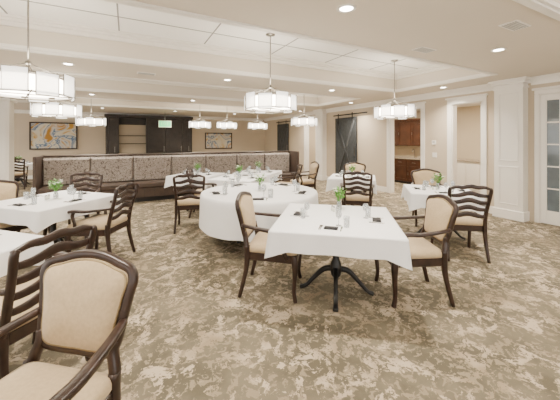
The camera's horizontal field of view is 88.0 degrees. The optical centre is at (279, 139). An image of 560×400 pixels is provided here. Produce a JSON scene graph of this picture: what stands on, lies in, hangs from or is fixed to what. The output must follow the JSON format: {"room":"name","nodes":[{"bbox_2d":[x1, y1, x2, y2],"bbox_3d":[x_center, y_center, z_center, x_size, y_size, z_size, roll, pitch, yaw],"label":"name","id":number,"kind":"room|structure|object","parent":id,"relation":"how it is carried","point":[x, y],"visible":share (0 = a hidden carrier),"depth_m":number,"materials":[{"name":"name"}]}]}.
{"room":"restaurant","nodes":[
{"label":"restaurant","id":0,"kind":"room"},
{"bbox_2d":[14,113,264,175],"bbox_3d":[-6.897,-0.050,12.953,13.880,3.160,0.150,0,0,-28],"label":"wall","id":1,"kind":"structure","parent":0,"point":[91,140],"depth_m":12.36,"materials":[{"name":"paint"}]},
{"bbox_2d":[29,122,77,149],"bbox_3d":[-9.083,-0.165,11.663,1.550,1.090,0.050,0,0,-28],"label":"painting","id":2,"kind":"object","parent":1,"relation":"attached to","point":[42,135],"visible":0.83,"depth_m":11.64,"materials":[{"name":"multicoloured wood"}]},
{"bbox_2d":[14,109,262,120],"bbox_3d":[-6.950,-1.100,12.784,13.630,0.140,0.100,0,0,-28],"label":"crown molding","id":3,"kind":"structure","parent":1,"relation":"attached to","point":[15,110],"depth_m":13.84,"materials":[{"name":"white paint"}]},
{"bbox_2d":[205,133,231,148],"bbox_3d":[-3.125,0.040,14.804,1.400,0.820,0.050,0,0,-28],"label":"painting","id":4,"kind":"object","parent":1,"relation":"attached to","point":[212,140],"visible":1,"depth_m":14.80,"materials":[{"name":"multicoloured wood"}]},
{"bbox_2d":[0,176,559,399],"bbox_3d":[-0.614,1.580,5.668,18.600,0.100,19.000,0,0,-28],"label":"floor","id":5,"kind":"structure","parent":0,"point":[189,334],"depth_m":2.44,"materials":[{"name":"carpet"}]},
{"bbox_2d":[0,97,16,180],"bbox_3d":[-7.779,0.180,8.108,0.540,2.700,0.540,0,0,-28],"label":"column","id":6,"kind":"structure","parent":5,"relation":"on","point":[6,104],"depth_m":8.00,"materials":[{"name":"white paint"}]},
{"bbox_2d":[14,158,28,188],"bbox_3d":[-8.256,1.040,9.037,0.637,0.989,0.641,0,0,-39],"label":"dining chair","id":7,"kind":"object","parent":5,"relation":"on","point":[20,173],"visible":0.53,"depth_m":8.96,"materials":[{"name":"brown wood"}]},
{"bbox_2d":[14,162,32,185],"bbox_3d":[-8.683,1.152,9.616,1.005,0.748,0.997,0,0,17],"label":"dining table","id":8,"kind":"object","parent":5,"relation":"on","point":[30,165],"visible":0.38,"depth_m":9.54,"materials":[{"name":"white fabric"}]},
{"bbox_2d":[0,180,47,235],"bbox_3d":[-3.637,1.042,3.894,0.644,0.986,0.637,0,0,17],"label":"dining chair","id":9,"kind":"object","parent":5,"relation":"on","point":[9,189],"visible":0.25,"depth_m":4.04,"materials":[{"name":"beige fabric"}]},
{"bbox_2d":[0,230,53,276],"bbox_3d":[-2.511,1.152,1.984,1.165,0.748,1.157,0,0,17],"label":"dining table","id":10,"kind":"object","parent":5,"relation":"on","point":[9,240],"visible":0.53,"depth_m":2.20,"materials":[{"name":"white tablecloth fabric"},{"name":"black painted metal"}]},
{"bbox_2d":[0,224,97,378],"bbox_3d":[-1.642,1.040,1.870,0.641,0.989,0.637,0,0,17],"label":"dining chair","id":11,"kind":"object","parent":5,"relation":"on","point":[20,295],"visible":0.52,"depth_m":1.67,"materials":[{"name":"brown wood"}]},
{"bbox_2d":[0,190,122,251],"bbox_3d":[-2.990,1.152,3.834,1.165,0.748,1.157,0,0,17],"label":"dining table","id":12,"kind":"object","parent":5,"relation":"on","point":[41,214],"visible":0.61,"depth_m":3.50,"materials":[{"name":"white tablecloth fabric"},{"name":"black painted metal"}]},
{"bbox_2d":[7,203,31,206],"bbox_3d":[-3.071,0.707,3.480,0.264,0.140,0.197,0,0,17],"label":"place setting","id":13,"kind":"object","parent":12,"relation":"on","point":[18,204],"visible":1,"depth_m":3.43,"materials":[{"name":"metal"}]},
{"bbox_2d":[25,195,40,198],"bbox_3d":[-3.337,0.707,3.909,0.197,0.140,0.264,0,0,17],"label":"place setting","id":14,"kind":"object","parent":12,"relation":"on","point":[27,197],"visible":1,"depth_m":3.92,"materials":[{"name":"metal"}]},
{"bbox_2d":[47,178,62,194],"bbox_3d":[-2.991,0.645,3.864,0.170,0.263,0.197,0,0,13],"label":"flower vase","id":15,"kind":"object","parent":12,"relation":"on","point":[56,183],"visible":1,"depth_m":3.85,"materials":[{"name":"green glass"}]},
{"bbox_2d":[64,199,85,202],"bbox_3d":[-2.643,0.707,3.746,0.197,0.140,0.264,0,0,17],"label":"place setting","id":16,"kind":"object","parent":12,"relation":"on","point":[71,201],"visible":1,"depth_m":3.67,"materials":[{"name":"metal"}]},
{"bbox_2d":[0,249,138,399],"bbox_3d":[-0.985,1.042,1.149,0.637,0.986,0.644,0,0,11],"label":"dining chair","id":17,"kind":"object","parent":5,"relation":"on","point":[86,296],"visible":1,"depth_m":1.33,"materials":[{"name":"beige fabric"}]},
{"bbox_2d":[48,172,102,238],"bbox_3d":[-3.268,1.040,4.691,0.637,0.989,0.641,0,0,-10],"label":"dining chair","id":18,"kind":"object","parent":5,"relation":"on","point":[100,180],"visible":0.34,"depth_m":4.95,"materials":[{"name":"brown wood"}]},
{"bbox_2d":[65,182,138,252],"bbox_3d":[-2.261,1.040,3.750,0.641,0.989,0.638,0,0,3],"label":"dining chair","id":19,"kind":"object","parent":5,"relation":"on","point":[107,224],"visible":0.85,"depth_m":3.62,"materials":[{"name":"brown wood"}]},
{"bbox_2d":[104,114,192,153],"bbox_3d":[-5.829,0.220,13.124,3.610,2.620,0.500,0,0,-28],"label":"tall cabinet","id":20,"kind":"object","parent":5,"relation":"on","point":[124,134],"visible":0.67,"depth_m":13.03,"materials":[{"name":"wood"}]},
{"bbox_2d":[33,151,298,202],"bbox_3d":[-2.504,0.945,8.040,6.610,1.170,0.840,0,0,-28],"label":"banquette","id":21,"kind":"object","parent":5,"relation":"on","point":[150,170],"visible":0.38,"depth_m":7.43,"materials":[{"name":"fabric"}]},
{"bbox_2d":[173,174,210,233],"bbox_3d":[-1.530,1.040,5.010,0.637,0.989,0.641,0,0,-10],"label":"dining chair","id":22,"kind":"object","parent":5,"relation":"on","point":[187,202],"visible":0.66,"depth_m":4.76,"materials":[{"name":"brown wood"}]},
{"bbox_2d":[164,172,224,210],"bbox_3d":[-1.886,1.152,6.587,1.005,0.748,0.997,0,0,17],"label":"dining table","id":23,"kind":"object","parent":5,"relation":"on","point":[169,179],"visible":0.34,"depth_m":6.24,"materials":[{"name":"white fabric"}]},
{"bbox_2d":[186,167,216,217],"bbox_3d":[-1.549,1.040,5.934,0.641,0.989,0.637,0,0,-6],"label":"dining chair","id":24,"kind":"object","parent":5,"relation":"on","point":[188,168],"visible":0.35,"depth_m":5.67,"materials":[{"name":"brown wood"}]},
{"bbox_2d":[206,174,267,187],"bbox_3d":[-0.854,1.152,6.045,1.005,0.748,0.997,0,0,17],"label":"dining table","id":25,"kind":"object","parent":5,"relation":"on","point":[221,180],"visible":0.41,"depth_m":5.71,"materials":[{"name":"white fabric"}]},
{"bbox_2d":[236,165,242,175],"bbox_3d":[-0.847,0.645,6.077,0.170,0.263,0.197,0,0,-37],"label":"flower vase","id":26,"kind":"object","parent":25,"relation":"on","point":[238,168],"visible":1,"depth_m":6.07,"materials":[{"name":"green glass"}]},
{"bbox_2d":[233,169,281,182],"bbox_3d":[-0.533,1.152,7.130,1.005,0.748,0.997,0,0,17],"label":"dining table","id":27,"kind":"object","parent":5,"relation":"on","point":[275,173],"visible":0.38,"depth_m":6.93,"materials":[{"name":"white fabric"}]},
{"bbox_2d":[199,183,317,242],"bbox_3d":[-0.303,1.149,4.464,1.800,0.742,1.810,0,0,-28],"label":"round dining table","id":28,"kind":"object","parent":5,"relation":"on","point":[218,218],"visible":0.7,"depth_m":3.79,"materials":[{"name":"white fabric"}]},
{"bbox_2d":[254,173,264,187],"bbox_3d":[-0.308,0.645,4.453,0.197,0.263,0.170,0,0,37],"label":"flower vase","id":29,"kind":"object","parent":28,"relation":"on","point":[259,183],"visible":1,"depth_m":4.45,"materials":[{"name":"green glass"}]},
{"bbox_2d":[235,191,301,303],"bbox_3d":[-0.109,1.042,3.023,0.644,0.986,0.637,0,0,9],"label":"dining chair","id":30,"kind":"object","parent":5,"relation":"on","point":[254,250],"visible":0.84,"depth_m":2.82,"materials":[{"name":"beige fabric"}]},
{"bbox_2d":[272,163,302,184],"bbox_3d":[0.175,1.040,6.830,0.641,0.989,0.637,0,0,17],"label":"dining chair","id":31,"kind":"object","parent":5,"relation":"on","point":[297,172],"visible":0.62,"depth_m":6.72,"materials":[{"name":"brown wood"}]},
{"bbox_2d":[290,161,319,189],"bbox_3d":[0.635,1.042,7.387,0.644,0.986,0.637,0,0,-16],"label":"dining chair","id":32,"kind":"object","parent":5,"relation":"on","point":[314,166],"visible":0.8,"depth_m":7.24,"materials":[{"name":"beige fabric"}]},
{"bbox_2d":[264,203,411,311],"bbox_3d":[0.563,1.152,2.927,1.205,0.748,1.197,0,0,11],"label":"dining table","id":33,"kind":"object","parent":5,"relation":"on","point":[358,238],"visible":0.98,"depth_m":2.46,"materials":[{"name":"white fabric"}]},
{"bbox_2d":[290,211,306,216],"bbox_3d":[0.216,0.707,3.001,0.197,0.140,0.264,0,0,17],"label":"place setting","id":34,"kind":"object","parent":33,"relation":"on","point":[297,213],"visible":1,"depth_m":3.00,"materials":[{"name":"metal"}]},
{"bbox_2d":[318,225,342,231],"bbox_3d":[0.482,0.707,2.573,0.264,0.140,0.197,0,0,17],"label":"place setting","id":35,"kind":"object","parent":33,"relation":"on","point":[321,226],"visible":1,"depth_m":2.52,"materials":[{"name":"metal"}]},
{"bbox_2d":[333,186,345,204],"bbox_3d":[0.660,0.645,3.217,0.170,0.263,0.197,0,0,5],"label":"flower vase","id":36,"kind":"object","parent":33,"relation":"on","point":[336,192],"visible":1,"depth_m":3.21,"materials":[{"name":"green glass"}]},
{"bbox_2d":[368,217,383,223],"bbox_3d":[0.910,0.707,2.838,0.197,0.140,0.264,0,0,17],"label":"place setting","id":37,"kind":"object","parent":33,"relation":"on","point":[378,219],"visible":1,"depth_m":2.77,"materials":[{"name":"metal"}]},
{"bbox_2d":[326,174,376,205],"bbox_3d":[1.532,1.152,6.150,1.005,0.748,0.997,0,0,17],"label":"dining table","id":38,"kind":"object","parent":5,"relation":"on","point":[332,182],"visible":0.49,"depth_m":5.79,"materials":[{"name":"white fabric"}]},
{"bbox_2d":[342,162,366,205],"bbox_3d":[1.770,1.042,6.915,0.637,0.986,0.644,0,0,17],"label":"dining chair","id":39,"kind":"object","parent":5,"relation":"on","point":[360,167],"visible":0.26,"depth_m":7.13,"materials":[{"name":"beige fabric"}]},
{"bbox_2d":[340,171,374,206],"bbox_3d":[1.427,1.040,5.362,0.637,0.989,0.641,0,0,14],"label":"dining chair","id":40,"kind":"object","parent":5,"relation":"on","point":[355,197],"visible":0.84,"depth_m":5.13,"materials":[{"name":"brown wood"}]},
{"bbox_2d":[394,118,420,183],"bbox_3d":[4.515,0.395,10.492,0.575,2.270,2.950,0,0,-28],"label":"tall cabinet","id":41,"kind":"object","parent":5,"relation":"on","point":[407,132],"visible":0.46,"depth_m":10.26,"materials":[{"name":"brown wood"}]},
{"bbox_2d":[374,194,458,307],"bbox_3d":[1.342,1.042,2.904,0.644,0.986,0.637,0,0,0],"label":"dining chair","id":42,"kind":"object","parent":5,"relation":"on","point":[441,212],"visible":0.79,"depth_m":2.69,"materials":[{"name":"beige fabric"}]},
{"bbox_2d":[411,168,444,226],"bbox_3d":[2.731,1.042,5.330,0.637,0.986,0.644,0,0,17],"label":"dining chair","id":43,"kind":"object","parent":5,"relation":"on","point":[422,176],"visible":0.33,"depth_m":5.55,"materials":[{"name":"beige fabric"}]},
{"bbox_2d":[401,184,484,239],"bbox_3d":[2.488,1.152,4.552,1.005,0.748,0.997,0,0,17],"label":"dining table","id":44,"kind":"object","parent":5,"relation":"on","point":[416,199],"visible":0.39,"depth_m":4.23,"materials":[{"name":"white fabric"}]},
{"bbox_2d":[431,173,444,186],"bbox_3d":[2.488,0.645,4.577,0.170,0.263,0.197,0,0,-45],"label":"flower vase","id":45,"kind":"object","parent":44,"relation":"on","point":[434,175],"visible":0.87,"depth_m":4.57,"materials":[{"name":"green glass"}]},
{"bbox_2d":[430,184,492,263],"bbox_3d":[2.402,1.040,3.883,0.637,0.989,0.641,0,0,9],"label":"dining chair","id":46,"kind":"object","parent":5,"relation":"on","point":[468,221],"visible":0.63,"depth_m":3.63,"materials":[{"name":"brown wood"}]},
{"bbox_2d":[457,159,480,193],"bbox_3d":[5.597,1.060,8.547,0.475,0.940,0.860,0,0,-28],"label":"wall panel","id":47,"kind":"object","parent":5,"relation":"on","point":[468,171],"visible":0.46,"depth_m":8.36,"materials":[{"name":"paint"}]},
{"bbox_2d":[0,0,559,118],"bbox_3d":[-2.591,-1.400,4.625,13.730,0.460,18.600,0,0,-28],"label":"ceiling","id":48,"kind":"structure","parent":0,"point":[463,33],"depth_m":4.06,"materials":[{"name":"paint"}]},
{"bbox_2d":[0,0,74,102],"bbox_3d":[-2.532,-0.984,2.916,0.754,1.131,0.775,0,0,-45],"label":"chandelier","id":49,"kind":"object","parent":48,"relation":"hanging from","point":[16,82],"visible":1,"depth_m":2.76,"materials":[{"name":"silver metal"}]},
{"bbox_2d":[30,73,81,118],"bbox_3d":[-4.142,-0.984,5.390,0.754,1.131,0.775,0,0,-45],"label":"chandelier","id":50,"kind":"object","parent":48,"relation":"hanging from","point":[52,109],"visible":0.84,"depth_m":5.14,"materials":[{"name":"silver metal"}]},
{"bbox_2d":[61,62,74,65],"bbox_3d":[-3.249,-1.165,4.448,0.170,0.010,0.170,0,0,-28],"label":"recessed light","id":51,"kind":"object","parent":48,"relation":"in","point":[63,63],"visible":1,"depth_m":4.43,"materials":[{"name":"white"}]},
{"bbox_2d":[75,99,105,126],"bbox_3d":[-5.644,-0.984,8.668,0.754,1.131,0.775,0,0,-45],"label":"chandelier","id":52,"kind":"object","parent":48,"relation":"hanging from","point":[88,121],"visible":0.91,"depth_m":8.44,"materials":[{"name":"silver metal"}]},
{"bbox_2d":[137,72,155,75],"bbox_3d":[-2.346,-1.164,5.094,0.300,0.012,0.160,0,0,-28],"label":"ceiling vent","id":53,"kind":"object","parent":48,"relation":"in","point":[143,73],"visible":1,"depth_m":5.06,"materials":[{"name":"beige metal"}]},
{"bbox_2d":[17,97,282,113],"bbox_3d":[-4.823,-1.350,9.384,11.360,0.400,2.040,0,0,-28],"label":"trim","id":54,"kind":"structure","parent":48,"relation":"attached to","point":[21,101],"depth_m":9.98,"materials":[{"name":"white paint"}]},
{"bbox_2d":[158,120,170,126],"bbox_3d":[-4.808,-0.850,12.121,0.500,0.640,0.050,0,0,-28],"label":"exit sign","id":55,"kind":"object","parent":48,"relation":"hanging from","point":[160,123],"visible":1,"depth_m":12.09,"materials":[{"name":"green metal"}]},
{"bbox_2d":[29,69,360,105],"bbox_3d":[-3.237,-1.350,6.376,11.360,0.400,2.040,0,0,-28],"label":"trim","id":56,"kind":"structure","parent":48,"relation":"attached to","point":[77,75],"depth_m":7.26,"materials":[{"name":"white paint"}]},
{"bbox_2d":[189,118,210,128],"bbox_3d":[-2.862,-0.984,10.361,0.754,1.131,0.775,0,0,-45],"label":"chandelier","id":57,"kind":"object","parent":48,"relation":"hanging from","point":[197,124],"visible":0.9,"depth_m":10.07,"materials":[{"name":"silver metal"}]},
{"bbox_2d":[217,119,236,128],"bbox_3d":[-1.978,-0.984,10.827,0.754,1.131,0.775,0,0,-45],"label":"chandelier","id":58,"kind":"object","parent":48,"relation":"hanging from","point":[224,125],"visible":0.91,"depth_m":10.52,"materials":[{"name":"silver metal"}]},
{"bbox_2d":[0,0,497,92],"bbox_3d":[-1.687,-1.350,3.435,11.360,0.400,2.190,0,0,-28],"label":"trim","id":59,"kind":"structure","parent":48,"relation":"attached to","point":[11,20],"depth_m":4.37,"materials":[{"name":"white paint"}]},
{"bbox_2d":[248,113,267,129],"bbox_3d":[-0.870,-0.984,11.298,0.754,1.131,0.775,0,0,-45],"label":"chandelier","id":60,"kind":"object","parent":48,"relation":"hanging from","point":[253,126],"visible":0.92,"depth_m":11.02,"materials":[{"name":"silver metal"}]},
{"bbox_2d":[244,33,296,113],"bbox_3d":[-0.141,-0.984,4.255,0.754,1.131,0.775,0,0,-45],"label":"chandelier","id":61,"kind":"object","parent":48,"relation":"hanging from","point":[264,101],"visible":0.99,"depth_m":3.99,"materials":[{"name":"silver metal"}]},
{"bbox_2d":[291,113,316,125],"bbox_3d":[0.718,-0.984,8.631,0.754,1.131,0.775,0,0,-45],"label":"chandelier","id":62,"kind":"object","parent":48,"relation":"hanging from","point":[310,121],"visible":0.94,"depth_m":8.34,"materials":[{"name":"silver metal"}]},
{"bbox_2d":[337,4,355,12],"bbox_3d":[0.589,-1.165,2.571,0.170,0.010,0.170,0,0,-28],"label":"recessed light","id":63,"kind":"object","parent":48,"relation":"in","point":[344,8],"visible":1,"depth_m":2.57,"materials":[{"name":"white"}]},
{"bbox_2d":[374,59,415,119],"bbox_3d":[2.227,-0.984,5.639,0.754,1.131,0.775,0,0,-45],"label":"chandelier","id":64,"kind":"object","parent":48,"relation":"hanging from","point":[400,111],"visible":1,"depth_m":5.38,"materials":[{"name":"silver metal"}]},
{"bbox_2d":[411,46,436,52],"bbox_3d":[1.865,-1.164,3.753,0.300,0.012,0.160,0,0,-28],"label":"ceiling vent","id":65,"kind":"object","parent":48,"relation":"in","point":[422,49],"visible":1,"depth_m":3.72,"materials":[{"name":"beige metal"}]},
{"bbox_2d":[490,47,506,51],"bbox_3d":[2.827,-1.165,3.751,0.170,0.010,0.170,0,0,-28],"label":"recessed light","id":66,"kind":"object","parent":48,"relation":"in","point":[503,48],"visible":1,"depth_m":3.73,"materials":[{"name":"white"}]},
{"bbox_2d":[498,20,531,30],"bbox_3d":[2.397,-1.164,2.959,0.300,0.012,0.160,0,0,-28],"label":"ceiling vent","id":67,"kind":"object","parent":48,"relation":"in","point":[514,25],"visible":1,"depth_m":2.94,"materials":[{"name":"beige metal"}]},
{"bbox_2d":[513,0,559,20],"bbox_3d":[0.086,-1.350,0.073,11.360,0.400,2.390,0,0,-28],"label":"trim","id":68,"kind":"structure","parent":48,"relation":"attached to","point":[550,8],"depth_m":2.52,"materials":[{"name":"white paint"}]},
{"bbox_2d":[309,126,315,170],"bbox_3d":[2.003,0.130,13.548,2.420,2.800,0.100,0,0,-28],"label":"wall","id":69,"kind":"structure","parent":0,"point":[312,129],"depth_m":13.22,"materials":[{"name":"paint"}]},
{"bbox_2d":[265,81,559,221],"bbox_3d":[3.548,-0.050,7.862,0.150,3.160,18.600,0,0,-28],"label":"wall","id":70,"kind":"structure","parent":0,"point":[371,132],"depth_m":7.57,"materials":[{"name":"paint"}]},
{"bbox_2d":[276,121,290,150],"bbox_3d":[0.226,0.290,13.854,0.093,2.440,1.700,0,0,-28],"label":"barn door","id":71,"kind":"structure","parent":70,"relation":"in","point":[282,129],"depth_m":13.95,"materials":[{"name":"grey wood"}]},
{"bbox_2d":[303,116,315,173],"bbox_3d":[1.329,0.275,12.006,0.210,2.510,1.080,0,0,-28],"label":"trim","id":72,"kind":"structure","parent":70,"relation":"attached to","point":[306,128],"depth_m":12.36,"materials":[{"name":"white wood"}]},
{"bbox_2d":[313,109,326,180],"bbox_3d":[1.550,0.180,11.190,0.280,2.700,0.610,0,0,-28],"label":"trim","id":73,"kind":"structure","parent":70,"relation":"attached to","point":[321,115],"depth_m":11.03,"materials":[{"name":"white paint"}]},
{"bbox_2d":[333,112,366,173],"bbox_3d":[2.353,0.290,9.821,0.093,2.440,1.680,0,0,-28],"label":"barn door","id":74,"kind":"structure","parent":70,"relation":"in","point":[345,128],"depth_m":9.99,"materials":[{"name":"grey wood"}]},
{"bbox_2d":[301,173,493,212],"bbox_3d":[3.473,1.455,7.823,0.018,0.150,18.600,0,0,-28],"label":"baseboard","id":75,"kind":"structure","parent":70,"relation":"attached to","point":[379,188],"depth_m":8.58,"materials":[{"name":"white wood"}]},
{"bbox_2d":[387,101,425,192],"bbox_3d":[3.461,0.275,7.963,0.210,2.510,1.280,0,0,-28],"label":"trim","id":76,"kind":"structure","parent":70,"relation":"attached to","point":[419,105],"depth_m":8.38,"materials":[{"name":"white wood"}]},
{"bbox_2d":[263,73,559,120],"bbox_3d":[3.437,-1.100,7.804,0.100,0.140,18.600,0,0,-28],"label":"crown molding","id":77,"kind":"structure","parent":70,"relation":"attached to","point":[555,77],"depth_m":7.22,"materials":[{"name":"white wood"}]},
{"bbox_2d":[445,93,488,200],"bbox_3d":[4.218,0.275,6.526,0.210,2.510,0.910,0,0,-28],"label":"trim","id":78,"kind":"structure","parent":70,"relation":"attached to","point":[480,98],"depth_m":6.77,"materials":[{"name":"white wood"}]},
{"bbox_2d":[488,76,531,221],"bbox_3d":[4.472,0.180,5.648,0.280,2.700,0.640,0,0,-28],"label":"column","id":79,"kind":"structure","parent":70,"relation":"attached to","point":[510,95],"depth_m":5.58,"materials":[{"name":"white wood"}]},
{"bbox_2d":[532,85,559,222],"bbox_3d":[5.177,0.285,4.719,0.200,2.490,1.680,0,0,-28],"label":"trim","id":80,"kind":"structure","parent":70,"relation":"attached to","point":[538,92],"depth_m":5.35,"materials":[{"name":"white wood"}]},
{"bbox_2d":[541,93,559,225],"bbox_3d":[4.973,0.345,5.024,0.090,2.350,0.720,0,0,-28],"label":"door","id":81,"kind":"structure","parent":70,"relation":"in","point":[550,103],"depth_m":5.23,"materials":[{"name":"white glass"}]},
{"bbox_2d":[394,105,480,159],"bbox_3d":[4.941,0.130,10.462,0.100,2.800,8.100,0,0,-28],"label":"wall","id":82,"kind":"structure","parent":0,"point":[468,118],"depth_m":8.91,"materials":[{"name":"paint"}]},
{"bbox_2d":[416,103,480,111],"bbox_3d":[3.915,-1.070,9.921,2.420,0.100,8.300,0,0,-28],"label":"ceiling","id":83,"kind":"structure","parent":0,"point":[475,104],"depth_m":8.57,"materials":[{"name":"beige paint"}]}
]}

